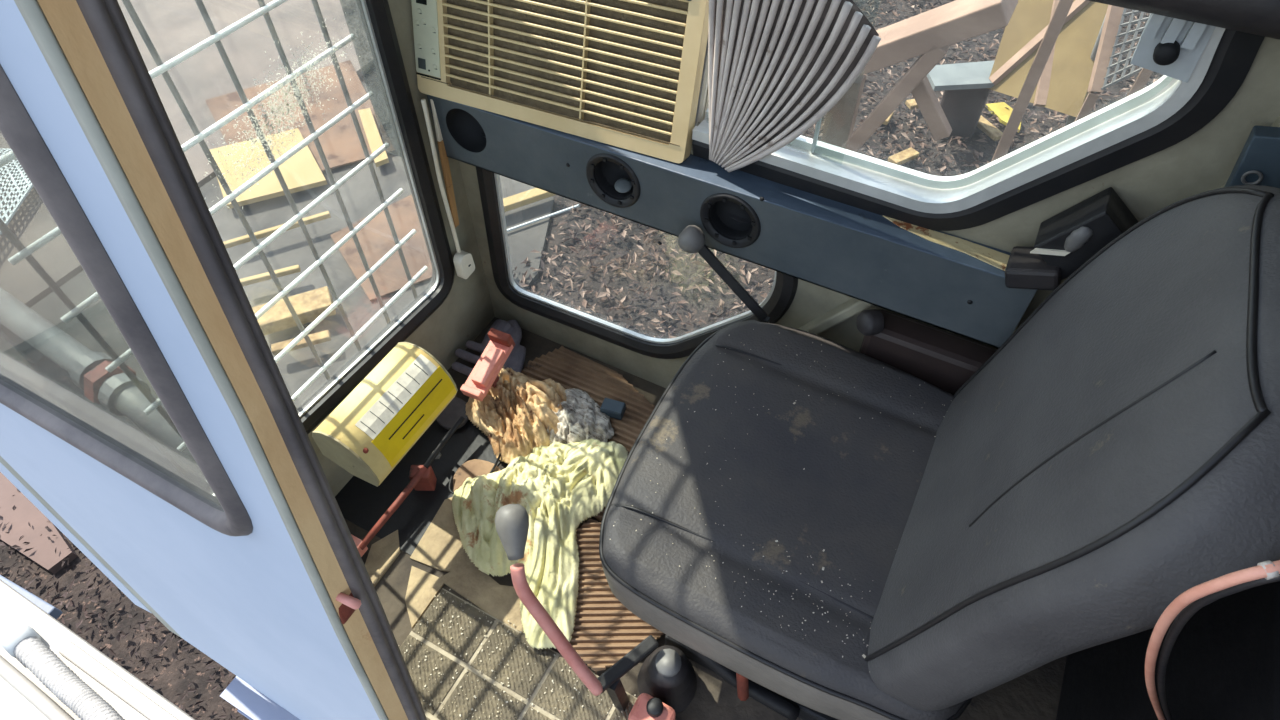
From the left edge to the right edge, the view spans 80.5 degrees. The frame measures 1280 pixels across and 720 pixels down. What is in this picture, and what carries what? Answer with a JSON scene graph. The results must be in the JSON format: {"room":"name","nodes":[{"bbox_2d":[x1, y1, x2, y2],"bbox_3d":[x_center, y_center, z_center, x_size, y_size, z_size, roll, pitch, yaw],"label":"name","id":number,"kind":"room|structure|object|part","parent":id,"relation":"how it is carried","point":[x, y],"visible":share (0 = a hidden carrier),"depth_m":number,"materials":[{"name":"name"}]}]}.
{"room":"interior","nodes":[
{"label":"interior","id":0,"kind":"room"},
{"bbox_2d":[0,0,426,719],"bbox_3d":[-0.587,-0.063,0.657,0.802,1.930,0.226,22,55,18],"label":"door","id":1,"kind":"structure","parent":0,"point":[291,607],"depth_m":0.56,"materials":[{"name":"blue paint"}]},
{"bbox_2d":[0,64,252,535],"bbox_3d":[-0.566,-0.170,0.514,0.636,0.707,0.089,22,55,18],"label":"window","id":2,"kind":"structure","parent":1,"relation":"in","point":[224,512],"depth_m":0.51,"materials":[{"name":"brown rubber"}]},
{"bbox_2d":[220,676,299,719],"bbox_3d":[-0.065,0.954,1.243,1.580,0.210,0.052,22,55,18],"label":"trim","id":3,"kind":"structure","parent":1,"relation":"attached to","point":[251,703],"depth_m":1.38,"materials":[{"name":"white metal"}]},
{"bbox_3d":[-0.107,0.957,1.240,1.450,0.150,0.004,22,55,18],"label":"sill panel","id":4,"kind":"part","parent":3,"relation":"part of","materials":[{"name":"white metal"}]},
{"bbox_3d":[-0.279,0.224,0.711,0.006,0.060,0.032,22,55,18],"label":"striker plate","id":5,"kind":"part","parent":1,"relation":"part of","materials":[{"name":"metal"}]},
{"bbox_2d":[308,0,494,495],"bbox_3d":[-0.617,-0.402,0.972,0.030,1.990,0.985,22,55,18],"label":"wall","id":6,"kind":"structure","parent":0,"point":[466,311],"depth_m":1.70,"materials":[{"name":"metal"}]},
{"bbox_2d":[0,0,427,482],"bbox_3d":[-0.622,-0.384,1.091,0.032,1.681,0.676,22,55,18],"label":"guard","id":7,"kind":"object","parent":6,"relation":"attached to","point":[24,252],"visible":0.51,"depth_m":1.24,"materials":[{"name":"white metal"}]},
{"bbox_2d":[204,0,454,495],"bbox_3d":[-0.632,-0.423,0.888,0.044,1.664,0.860,22,55,18],"label":"window","id":8,"kind":"structure","parent":6,"relation":"in","point":[376,15],"depth_m":1.46,"materials":[{"name":"metal"}]},
{"bbox_2d":[312,342,457,486],"bbox_3d":[-0.510,0.110,1.445,0.246,0.244,0.230,22,55,18],"label":"box","id":9,"kind":"object","parent":6,"relation":"attached to","point":[376,425],"visible":1,"depth_m":1.34,"materials":[{"name":"yellow metal"}]},
{"bbox_3d":[-0.515,0.169,1.319,0.132,0.123,0.004,22,55,18],"label":"panel","id":10,"kind":"part","parent":9,"relation":"part of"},
{"bbox_3d":[-0.430,0.063,1.344,0.033,0.024,0.178,22,55,18],"label":"label panel","id":11,"kind":"part","parent":9,"relation":"part of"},
{"bbox_3d":[-0.409,0.014,1.444,0.132,0.123,0.004,22,55,18],"label":"panel","id":12,"kind":"part","parent":9,"relation":"part of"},
{"bbox_2d":[430,99,458,227],"bbox_3d":[-0.388,-0.390,1.516,0.012,0.298,0.043,22,55,18],"label":"strip","id":13,"kind":"object","parent":6,"relation":"attached to","point":[443,156],"visible":0.91,"depth_m":1.52,"materials":[{"name":"orange plastic"}]},
{"bbox_2d":[335,317,1066,719],"bbox_3d":[0.124,0.517,1.467,1.700,0.050,0.970,22,55,18],"label":"floor","id":14,"kind":"structure","parent":0,"point":[418,555],"depth_m":1.44,"materials":[{"name":"black metal"}]},
{"bbox_3d":[-0.539,0.419,1.531,0.062,0.006,0.175,18,53,15],"label":"plate","id":15,"kind":"part","parent":14,"relation":"part of","materials":[{"name":"beige metal"}]},
{"bbox_2d":[351,416,464,556],"bbox_3d":[-0.483,0.268,1.608,0.053,0.076,0.355,26,56,20],"label":"rod","id":16,"kind":"object","parent":14,"relation":"on","point":[422,477],"visible":0.75,"depth_m":1.60,"materials":[{"name":"red metal"}]},
{"bbox_3d":[-0.507,0.302,1.558,0.016,0.025,0.204,23,55,18],"label":"rod","id":17,"kind":"part","parent":16,"relation":"part of","materials":[{"name":"red metal"}]},
{"bbox_3d":[-0.426,0.179,1.645,0.014,0.022,0.139,22,55,18],"label":"rod","id":18,"kind":"part","parent":16,"relation":"part of","materials":[{"name":"black metal"}]},
{"bbox_3d":[-0.473,0.248,1.671,0.270,0.003,0.340,22,55,18],"label":"plate","id":19,"kind":"part","parent":14,"relation":"part of","materials":[{"name":"black metal"}]},
{"bbox_3d":[-0.366,0.359,1.578,0.151,0.005,0.183,16,53,13],"label":"plate","id":20,"kind":"part","parent":14,"relation":"part of","materials":[{"name":"beige metal"}]},
{"bbox_2d":[436,397,467,429],"bbox_3d":[-0.439,0.121,1.754,0.094,0.010,0.081,22,55,18],"label":"pad","id":21,"kind":"object","parent":14,"relation":"on","point":[455,409],"visible":0.55,"depth_m":1.74,"materials":[{"name":"black rubber"}]},
{"bbox_3d":[-0.304,0.471,1.486,0.332,0.005,0.150,6,51,6],"label":"plate","id":22,"kind":"part","parent":14,"relation":"part of","materials":[{"name":"beige metal"}]},
{"bbox_2d":[453,459,500,491],"bbox_3d":[-0.355,0.282,1.630,0.124,0.022,0.142,22,55,18],"label":"flap","id":23,"kind":"object","parent":14,"relation":"on","point":[473,468],"visible":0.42,"depth_m":1.65,"materials":[{"name":"brown cardboard"}]},
{"bbox_2d":[448,453,500,494],"bbox_3d":[-0.340,0.239,1.640,0.164,0.005,0.069,-35,58,-24],"label":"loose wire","id":24,"kind":"object","parent":23,"relation":"on","point":[499,456],"visible":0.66,"depth_m":1.63,"materials":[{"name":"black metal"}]},
{"bbox_2d":[460,328,514,400],"bbox_3d":[-0.339,0.041,1.723,0.054,0.182,0.158,19,54,16],"label":"foot pedal","id":25,"kind":"object","parent":14,"relation":"on","point":[484,376],"visible":0.99,"depth_m":1.67,"materials":[{"name":"red metal"}]},
{"bbox_3d":[-0.338,0.057,1.746,0.022,0.124,0.023,22,55,18],"label":"stem","id":26,"kind":"part","parent":25,"relation":"part of","materials":[{"name":"red metal"}]},
{"bbox_2d":[452,319,525,375],"bbox_3d":[-0.347,-0.023,1.844,0.171,0.058,0.203,22,55,18],"label":"glove","id":27,"kind":"object","parent":14,"relation":"on","point":[516,359],"visible":0.48,"depth_m":1.83,"materials":[{"name":"black fabric"}]},
{"bbox_2d":[465,366,566,464],"bbox_3d":[-0.289,0.104,1.715,0.258,0.082,0.240,22,55,18],"label":"rag","id":28,"kind":"object","parent":14,"relation":"on","point":[515,415],"visible":0.88,"depth_m":1.69,"materials":[{"name":"brown fabric"}]},
{"bbox_2d":[398,589,635,719],"bbox_3d":[-0.241,0.628,1.347,0.492,0.001,0.284,22,55,18],"label":"debris","id":29,"kind":"object","parent":14,"relation":"on","point":[466,671],"depth_m":1.40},
{"bbox_2d":[452,439,628,649],"bbox_3d":[-0.237,0.314,1.538,0.345,0.083,0.472,12,52,10],"label":"rag","id":30,"kind":"object","parent":14,"relation":"on","point":[559,486],"visible":0.88,"depth_m":1.54,"materials":[{"name":"yellow fabric"}]},
{"bbox_2d":[495,504,657,710],"bbox_3d":[-0.110,0.424,1.225,0.256,0.469,0.131,22,55,18],"label":"lever","id":31,"kind":"object","parent":14,"relation":"on","point":[511,520],"visible":1,"depth_m":1.15,"materials":[{"name":"red metal"}]},
{"bbox_3d":[-0.190,0.250,1.109,0.051,0.070,0.074,9,52,8],"label":"knob","id":32,"kind":"part","parent":31,"relation":"part of","materials":[{"name":"grey plastic"}]},
{"bbox_3d":[-0.039,0.576,1.305,0.030,0.153,0.030,22,55,18],"label":"pivot post","id":33,"kind":"part","parent":31,"relation":"part of","materials":[{"name":"black metal"}]},
{"bbox_2d":[521,346,654,521],"bbox_3d":[-0.147,0.149,1.738,0.398,0.012,0.370,22,55,18],"label":"rubber mat","id":34,"kind":"object","parent":14,"relation":"on","point":[568,368],"visible":0.3,"depth_m":1.81,"materials":[{"name":"brown rubber"}]},
{"bbox_2d":[546,388,613,445],"bbox_3d":[-0.151,0.134,1.710,0.191,0.051,0.184,22,55,18],"label":"rag","id":35,"kind":"object","parent":34,"relation":"on","point":[581,418],"visible":0.74,"depth_m":1.70,"materials":[{"name":"grey fabric"}]},
{"bbox_2d":[600,398,625,419],"bbox_3d":[-0.062,0.112,1.738,0.053,0.026,0.034,15,53,12],"label":"case","id":36,"kind":"object","parent":34,"relation":"on","point":[615,409],"visible":1,"depth_m":1.73,"materials":[{"name":"blue plastic"}]},
{"bbox_3d":[-0.062,0.105,1.730,0.049,0.004,0.032,14,52,12],"label":"case lid","id":37,"kind":"part","parent":36,"relation":"part of","materials":[{"name":"blue plastic"}]},
{"bbox_2d":[570,519,663,670],"bbox_3d":[-0.063,0.450,1.483,0.276,0.012,0.267,37,60,27],"label":"rubber mat","id":38,"kind":"object","parent":14,"relation":"on","point":[605,630],"visible":0.33,"depth_m":1.44,"materials":[{"name":"brown rubber"}]},
{"bbox_2d":[628,693,675,719],"bbox_3d":[0.020,0.615,1.287,0.070,0.127,0.056,22,55,18],"label":"canister","id":39,"kind":"object","parent":14,"relation":"on","point":[646,707],"visible":1,"depth_m":1.25,"materials":[{"name":"metal"}]},
{"bbox_2d":[637,645,696,713],"bbox_3d":[0.049,0.553,1.332,0.108,0.135,0.108,22,55,18],"label":"rubber boot","id":40,"kind":"object","parent":14,"relation":"on","point":[667,675],"visible":0.93,"depth_m":1.30,"materials":[{"name":"black rubber"}]},
{"bbox_2d":[677,225,769,322],"bbox_3d":[0.159,-0.007,1.487,0.199,0.601,0.048,20,54,16],"label":"lever","id":41,"kind":"object","parent":14,"relation":"on","point":[691,239],"visible":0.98,"depth_m":1.31,"materials":[{"name":"black metal"}]},
{"bbox_3d":[0.088,-0.206,1.293,0.049,0.047,0.048,22,55,18],"label":"knob","id":42,"kind":"part","parent":41,"relation":"part of","materials":[{"name":"grey plastic"}]},
{"bbox_2d":[856,309,997,394],"bbox_3d":[0.599,0.164,1.391,0.511,0.525,0.071,22,55,18],"label":"armrest","id":43,"kind":"object","parent":14,"relation":"on","point":[942,359],"visible":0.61,"depth_m":1.25,"materials":[{"name":"brown plastic"}]},
{"bbox_3d":[0.385,-0.062,1.269,0.035,0.046,0.044,-14,52,-10],"label":"knob","id":44,"kind":"part","parent":43,"relation":"part of","materials":[{"name":"plastic"}]},
{"bbox_2d":[599,185,1279,719],"bbox_3d":[0.311,0.164,1.078,0.669,1.014,0.564,22,55,18],"label":"seat","id":45,"kind":"object","parent":14,"relation":"on","point":[1116,456],"visible":1,"depth_m":0.89,"materials":[{"name":"black leather"}]},
{"bbox_3d":[0.168,0.501,1.215,0.026,0.183,0.043,-33,58,-24],"label":"adjuster rod","id":46,"kind":"part","parent":45,"relation":"part of","materials":[{"name":"red metal"}]},
{"bbox_3d":[0.147,0.498,1.259,0.278,0.238,0.040,22,55,18],"label":"scissor arm","id":47,"kind":"part","parent":45,"relation":"part of","materials":[{"name":"black metal"}]},
{"bbox_3d":[0.319,0.470,1.451,0.420,0.050,0.380,22,55,18],"label":"plate","id":48,"kind":"part","parent":45,"relation":"part of","materials":[{"name":"black metal"}]},
{"bbox_2d":[610,329,944,671],"bbox_3d":[0.239,0.164,1.137,0.403,0.023,0.481,22,55,18],"label":"crumbs","id":49,"kind":"object","parent":45,"relation":"on","point":[863,655],"visible":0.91,"depth_m":1.04,"materials":[{"name":"beige food"}]},
{"bbox_2d":[602,320,965,719],"bbox_3d":[0.269,0.224,1.188,0.568,0.169,0.559,22,55,18],"label":"cushion","id":50,"kind":"object","parent":45,"relation":"on","point":[858,495],"depth_m":1.10,"materials":[{"name":"black leather"}]},
{"bbox_3d":[0.491,0.101,0.863,0.255,0.604,0.532,22,55,18],"label":"backrest","id":51,"kind":"part","parent":45,"relation":"part of","materials":[{"name":"black leather"}]},
{"bbox_3d":[0.761,0.543,1.019,0.246,0.620,0.660,22,55,18],"label":"base cabinet","id":52,"kind":"object","parent":14,"relation":"on","visible":0},
{"bbox_2d":[1145,560,1279,719],"bbox_3d":[0.533,0.332,0.727,0.389,0.747,0.053,-1,51,0],"label":"power cable","id":53,"kind":"object","parent":52,"relation":"attached to","point":[1268,569],"visible":1,"depth_m":0.47,"materials":[{"name":"rubber"}]},
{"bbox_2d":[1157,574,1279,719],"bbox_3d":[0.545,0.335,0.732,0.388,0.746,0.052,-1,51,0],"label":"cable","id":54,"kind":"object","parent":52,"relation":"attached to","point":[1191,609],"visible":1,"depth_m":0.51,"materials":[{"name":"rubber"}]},
{"bbox_2d":[458,37,1279,387],"bbox_3d":[0.344,-0.428,0.983,1.700,1.990,0.030,22,55,18],"label":"wall","id":55,"kind":"structure","parent":0,"point":[1203,161],"depth_m":1.03,"materials":[{"name":"metal"}]},
{"bbox_2d":[476,134,797,358],"bbox_3d":[-0.029,-0.189,1.587,0.726,0.499,0.042,22,55,18],"label":"window","id":56,"kind":"structure","parent":55,"relation":"in","point":[779,299],"depth_m":1.71,"materials":[{"name":"metal"}]},
{"bbox_2d":[798,298,871,334],"bbox_3d":[0.347,-0.076,1.373,0.126,0.178,0.035,22,55,18],"label":"trim","id":57,"kind":"structure","parent":55,"relation":"attached to","point":[853,306],"depth_m":1.35,"materials":[{"name":"paint"}]},
{"bbox_2d":[427,13,1264,347],"bbox_3d":[0.142,-0.460,1.075,1.176,0.794,0.106,22,55,18],"label":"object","id":58,"kind":"structure","parent":55,"relation":"in","point":[1203,67],"depth_m":1.17,"materials":[{"name":"metal"}]},
{"bbox_2d":[446,108,485,151],"bbox_3d":[-0.315,-0.449,1.439,0.092,0.092,0.050,22,55,18],"label":"vent","id":59,"kind":"object","parent":58,"relation":"attached to","point":[465,127],"depth_m":1.46,"materials":[{"name":"black plastic"}]},
{"bbox_2d":[586,153,640,207],"bbox_3d":[-0.037,-0.331,1.343,0.110,0.110,0.056,22,55,18],"label":"vent","id":60,"kind":"object","parent":58,"relation":"attached to","point":[605,188],"depth_m":1.35,"materials":[{"name":"black plastic"}]},
{"bbox_2d":[411,0,880,171],"bbox_3d":[0.031,-0.593,1.263,0.801,0.461,0.402,22,55,18],"label":"air conditioner","id":61,"kind":"object","parent":58,"relation":"attached to","point":[639,76],"visible":0.97,"depth_m":1.20,"materials":[{"name":"plastic"}]},
{"bbox_3d":[-0.372,-0.595,1.307,0.052,0.193,0.055,20,54,16],"label":"control panel","id":62,"kind":"part","parent":61,"relation":"part of","materials":[{"name":"white plastic"}]},
{"bbox_2d":[421,99,474,278],"bbox_3d":[-0.395,-0.334,1.551,0.024,0.436,0.040,22,55,18],"label":"plug","id":63,"kind":"object","parent":61,"relation":"hanging from","point":[463,261],"visible":1,"depth_m":1.60,"materials":[{"name":"white plastic"}]},
{"bbox_3d":[-0.398,-0.357,1.526,0.009,0.368,0.019,22,55,18],"label":"cord","id":64,"kind":"part","parent":63,"relation":"part of","materials":[{"name":"white plastic"}]},
{"bbox_2d":[447,0,688,142],"bbox_3d":[-0.130,-0.529,1.248,0.455,0.251,0.084,20,54,16],"label":"grille","id":65,"kind":"object","parent":61,"relation":"attached to","point":[604,71],"depth_m":1.25,"materials":[{"name":"beige plastic"}]},
{"bbox_3d":[0.098,-0.233,1.358,1.090,0.003,0.056,22,55,18],"label":"panel","id":66,"kind":"part","parent":58,"relation":"part of","materials":[{"name":"blue metal"}]},
{"bbox_3d":[0.097,-0.318,1.253,1.090,0.003,0.057,22,55,18],"label":"panel","id":67,"kind":"part","parent":58,"relation":"part of","materials":[{"name":"metal"}]},
{"bbox_2d":[700,193,760,247],"bbox_3d":[0.161,-0.248,1.276,0.110,0.110,0.056,22,55,18],"label":"vent","id":68,"kind":"object","parent":58,"relation":"attached to","point":[717,225],"depth_m":1.29,"materials":[{"name":"black plastic"}]},
{"bbox_3d":[0.097,-0.264,1.315,1.090,0.176,0.061,22,55,18],"label":"duct rail","id":69,"kind":"part","parent":58,"relation":"part of","materials":[{"name":"blue metal"}]},
{"bbox_2d":[1005,187,1137,290],"bbox_3d":[0.580,-0.155,1.016,0.126,0.151,0.075,22,55,18],"label":"holder","id":70,"kind":"object","parent":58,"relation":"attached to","point":[1066,240],"visible":0.94,"depth_m":1.00,"materials":[{"name":"black plastic"}]},
{"bbox_3d":[0.592,-0.166,1.006,0.106,0.122,0.060,22,55,18],"label":"bracket plate","id":71,"kind":"part","parent":70,"relation":"part of","materials":[{"name":"black metal"}]},
{"bbox_3d":[0.574,-0.335,0.825,0.024,0.024,0.016,22,55,18],"label":"latch knob","id":72,"kind":"part","parent":58,"relation":"part of","materials":[{"name":"black plastic"}]},
{"bbox_3d":[0.582,-0.360,0.818,0.070,0.105,0.014,22,55,18],"label":"latch plate","id":73,"kind":"part","parent":58,"relation":"part of","materials":[{"name":"metal"}]},
{"bbox_2d":[1088,0,1279,39],"bbox_3d":[0.599,-0.362,0.749,1.060,0.064,0.064,22,55,18],"label":"trim","id":74,"kind":"structure","parent":55,"relation":"attached to","point":[1257,17],"depth_m":0.75,"materials":[{"name":"rubber"}]},
{"bbox_2d":[1221,116,1279,187],"bbox_3d":[0.735,-0.503,0.511,0.098,1.170,0.020,22,55,18],"label":"trim","id":75,"kind":"structure","parent":55,"relation":"attached to","point":[1276,123],"depth_m":0.84,"materials":[{"name":"paint"}]},
{"bbox_2d":[1225,126,1279,187],"bbox_3d":[0.727,-0.206,0.846,0.115,0.119,0.029,22,55,18],"label":"panel","id":76,"kind":"object","parent":55,"relation":"attached to","point":[1258,162],"visible":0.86,"depth_m":0.84,"materials":[{"name":"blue metal"}]},
{"label":"outside","id":77,"kind":"structure","parent":0,"visible":0},
{"bbox_2d":[0,0,1162,719],"bbox_3d":[-2.023,-3.504,6.418,70.000,0.001,70.000,22,55,18],"label":"ground","id":78,"kind":"structure","parent":77,"point":[168,682],"depth_m":3.86,"materials":[{"name":"brown soil"}]},
{"bbox_2d":[0,472,77,573],"bbox_3d":[-2.605,0.566,3.089,0.964,0.040,0.247,22,55,18],"label":"board","id":79,"kind":"object","parent":78,"relation":"on","point":[43,553],"visible":0.67,"depth_m":2.97,"materials":[{"name":"wood"}]},
{"bbox_2d":[0,575,194,719],"bbox_3d":[-1.651,0.970,2.122,2.900,1.012,0.391,22,55,18],"label":"panel","id":80,"kind":"object","parent":78,"relation":"on","point":[130,697],"depth_m":1.69,"materials":[{"name":"white metal"}]},
{"bbox_3d":[-1.848,0.720,1.980,0.301,0.233,0.391,22,55,18],"label":"step bracket","id":81,"kind":"part","parent":80,"relation":"part of","materials":[{"name":"white metal"}]},
{"bbox_2d":[0,655,73,719],"bbox_3d":[-1.312,0.737,1.646,0.506,0.028,0.031,24,55,19],"label":"pipe","id":82,"kind":"object","parent":80,"relation":"on","point":[9,673],"visible":1,"depth_m":1.64,"materials":[{"name":"white metal"}]},
{"bbox_2d":[0,619,122,719],"bbox_3d":[-1.152,0.769,1.610,0.703,0.060,0.064,27,56,21],"label":"flexible hose","id":83,"kind":"object","parent":80,"relation":"on","point":[21,641],"visible":1,"depth_m":1.66,"materials":[{"name":"plastic"}]},
{"bbox_2d":[0,489,238,719],"bbox_3d":[-1.702,0.943,2.750,2.019,0.059,0.570,22,55,18],"label":"leaf litter","id":84,"kind":"object","parent":78,"relation":"on","point":[100,615],"visible":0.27,"depth_m":2.74,"materials":[{"name":"brown plant"}]},
{"bbox_2d":[0,0,374,307],"bbox_3d":[-6.458,-3.562,6.515,10.080,0.100,12.000,22,55,18],"label":"slab","id":85,"kind":"object","parent":78,"relation":"on","point":[173,27],"depth_m":5.18,"materials":[{"name":"grey concrete"}]},
{"bbox_2d":[0,149,37,234],"bbox_3d":[-3.584,-0.917,4.251,0.415,0.126,1.276,-32,57,-23],"label":"grate","id":86,"kind":"object","parent":85,"relation":"on","point":[21,185],"visible":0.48,"depth_m":4.21,"materials":[{"name":"metal"}]},
{"bbox_2d":[0,81,553,491],"bbox_3d":[-1.616,-0.515,3.995,2.150,0.080,2.800,22,55,18],"label":"concrete slab","id":87,"kind":"object","parent":78,"relation":"on","point":[359,194],"visible":0.26,"depth_m":3.83,"materials":[{"name":"grey concrete"}]},
{"bbox_2d":[0,287,208,489],"bbox_3d":[-2.174,0.193,3.011,1.976,0.624,0.305,25,55,20],"label":"pipe","id":88,"kind":"object","parent":87,"relation":"on","point":[32,335],"visible":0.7,"depth_m":2.80,"materials":[{"name":"grey metal"}]},
{"bbox_2d":[240,265,300,285],"bbox_3d":[-1.834,-0.419,3.752,0.286,0.030,0.030,-17,53,-13],"label":"plank","id":89,"kind":"object","parent":87,"relation":"on","point":[296,268],"visible":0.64,"depth_m":3.74,"materials":[{"name":"yellow wood"}]},
{"bbox_2d":[223,211,330,248],"bbox_3d":[-1.904,-0.684,3.968,0.552,0.030,0.030,-21,54,-16],"label":"plank","id":90,"kind":"object","parent":87,"relation":"on","point":[324,215],"visible":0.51,"depth_m":3.95,"materials":[{"name":"yellow wood"}]},
{"bbox_2d":[252,286,335,334],"bbox_3d":[-1.644,-0.234,3.599,0.351,0.070,0.140,-19,53,-14],"label":"plank","id":91,"kind":"object","parent":87,"relation":"on","point":[310,305],"visible":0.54,"depth_m":3.57,"materials":[{"name":"yellow wood"}]},
{"bbox_2d":[205,60,394,171],"bbox_3d":[-2.138,-1.476,4.699,0.945,0.010,1.150,-22,54,-16],"label":"sheet","id":92,"kind":"object","parent":87,"relation":"on","point":[341,145],"visible":0.62,"depth_m":4.75,"materials":[{"name":"brown wood"}]},
{"bbox_2d":[210,128,326,208],"bbox_3d":[-2.155,-1.115,4.367,0.533,0.030,0.631,-24,54,-18],"label":"plywood sheet","id":93,"kind":"object","parent":92,"relation":"on","point":[300,172],"visible":0.69,"depth_m":4.33,"materials":[{"name":"beige wood"}]},
{"bbox_2d":[358,108,388,166],"bbox_3d":[-1.603,-1.346,4.548,0.078,0.030,0.586,-18,53,-14],"label":"plywood sheet","id":94,"kind":"object","parent":92,"relation":"on","point":[372,134],"visible":1,"depth_m":4.53,"materials":[{"name":"beige wood"}]},
{"bbox_2d":[271,330,330,354],"bbox_3d":[-1.556,-0.081,3.474,0.258,0.030,0.050,-16,53,-12],"label":"plank","id":95,"kind":"object","parent":87,"relation":"on","point":[323,336],"visible":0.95,"depth_m":3.46,"materials":[{"name":"yellow wood"}]},
{"bbox_2d":[330,194,431,300],"bbox_3d":[-1.306,-0.618,4.004,0.545,0.010,0.698,-24,55,-18],"label":"sheet","id":96,"kind":"object","parent":87,"relation":"on","point":[376,239],"visible":0.56,"depth_m":3.97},
{"bbox_2d":[503,188,555,211],"bbox_3d":[-0.653,-0.876,4.136,0.424,0.040,0.070,-23,54,-17],"label":"plank","id":97,"kind":"object","parent":87,"relation":"on","point":[512,202],"visible":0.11,"depth_m":4.12,"materials":[{"name":"beige wood"}]},
{"bbox_2d":[507,204,579,231],"bbox_3d":[-0.590,-0.746,4.094,0.588,0.010,0.010,-23,54,-17],"label":"rod","id":98,"kind":"object","parent":87,"relation":"on","point":[575,206],"visible":0.64,"depth_m":4.11,"materials":[{"name":"metal"}]},
{"bbox_2d":[513,0,1157,338],"bbox_3d":[2.315,-1.049,4.316,4.568,0.078,5.656,22,55,18],"label":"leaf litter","id":99,"kind":"object","parent":78,"relation":"on","point":[570,232],"visible":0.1,"depth_m":4.02,"materials":[{"name":"brown plant"}]},
{"bbox_2d":[883,112,893,124],"bbox_3d":[1.513,-1.501,4.670,0.071,0.030,0.123,22,55,18],"label":"chip","id":100,"kind":"object","parent":99,"relation":"on","point":[887,120],"visible":0.36,"depth_m":4.63,"materials":[{"name":"beige wood"}]},
{"bbox_2d":[888,147,919,164],"bbox_3d":[1.538,-1.185,4.413,0.181,0.030,0.070,-26,55,-19],"label":"chip","id":101,"kind":"object","parent":99,"relation":"on","point":[902,157],"visible":0.87,"depth_m":4.40,"materials":[{"name":"beige wood"}]},
{"bbox_2d":[905,99,918,109],"bbox_3d":[1.723,-1.610,4.757,0.083,0.030,0.070,-12,52,-9],"label":"chip","id":102,"kind":"object","parent":99,"relation":"on","point":[911,103],"visible":0.55,"depth_m":4.74,"materials":[{"name":"yellow wood"}]},
{"bbox_2d":[977,115,1002,140],"bbox_3d":[2.094,-1.433,4.609,0.070,0.030,0.298,-18,53,-14],"label":"chip","id":103,"kind":"object","parent":99,"relation":"on","point":[984,125],"visible":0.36,"depth_m":4.56,"materials":[{"name":"beige wood"}]},
{"bbox_2d":[986,102,1020,132],"bbox_3d":[2.281,-1.502,4.676,0.141,0.020,0.304,-12,52,-9],"label":"scrap","id":104,"kind":"object","parent":99,"relation":"on","point":[1003,114],"visible":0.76,"depth_m":4.70,"materials":[{"name":"yellow wood"}]},
{"bbox_2d":[821,0,1073,161],"bbox_3d":[1.044,-1.196,3.592,1.382,1.417,0.220,22,55,18],"label":"trestle","id":105,"kind":"object","parent":78,"relation":"on","point":[929,34],"visible":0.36,"depth_m":3.23,"materials":[{"name":"brown wood"}]},
{"bbox_3d":[0.995,-1.081,3.884,0.130,0.820,0.100,22,55,18],"label":"post","id":106,"kind":"part","parent":105,"relation":"part of","materials":[{"name":"brown wood"}]},
{"bbox_3d":[1.659,-0.997,3.423,0.050,1.417,0.050,22,55,18],"label":"post","id":107,"kind":"part","parent":105,"relation":"part of","materials":[{"name":"brown wood"}]},
{"bbox_2d":[940,60,990,141],"bbox_3d":[1.922,-1.534,4.500,0.240,0.420,0.150,22,55,18],"label":"block stack","id":108,"kind":"object","parent":78,"relation":"on","point":[963,108],"visible":0.44,"depth_m":4.46,"materials":[{"name":"grey concrete"}]},
{"bbox_2d":[926,60,994,90],"bbox_3d":[1.848,-1.608,4.270,0.457,0.030,0.231,-4,51,-2],"label":"board","id":109,"kind":"object","parent":108,"relation":"on","point":[971,75],"visible":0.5,"depth_m":4.24,"materials":[{"name":"white wood"}]},
{"bbox_2d":[988,0,1107,116],"bbox_3d":[2.203,-1.763,3.996,0.552,0.667,0.720,22,55,18],"label":"plywood sheet","id":110,"kind":"object","parent":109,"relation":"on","point":[1062,86],"visible":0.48,"depth_m":4.00,"materials":[{"name":"beige wood"}]},
{"bbox_2d":[1064,15,1105,126],"bbox_3d":[2.362,-1.539,3.935,0.060,1.226,0.758,31,58,23],"label":"plank","id":111,"kind":"object","parent":78,"relation":"on","point":[1070,119],"visible":0.04,"depth_m":3.83,"materials":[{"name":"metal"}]},
{"bbox_2d":[1074,5,1152,121],"bbox_3d":[2.095,-1.160,3.553,0.302,1.413,0.347,22,55,18],"label":"mesh screen","id":112,"kind":"object","parent":78,"relation":"on","point":[1113,22],"visible":0.51,"depth_m":3.25,"materials":[{"name":"grey metal"}]},
{"bbox_3d":[2.009,-0.900,3.679,0.040,0.892,0.040,22,55,18],"label":"frame leg","id":113,"kind":"part","parent":112,"relation":"part of","materials":[{"name":"brown wood"}]},
{"bbox_3d":[2.136,-0.899,3.571,0.040,1.057,0.040,22,55,18],"label":"frame leg","id":114,"kind":"part","parent":112,"relation":"part of","materials":[{"name":"brown wood"}]}
]}

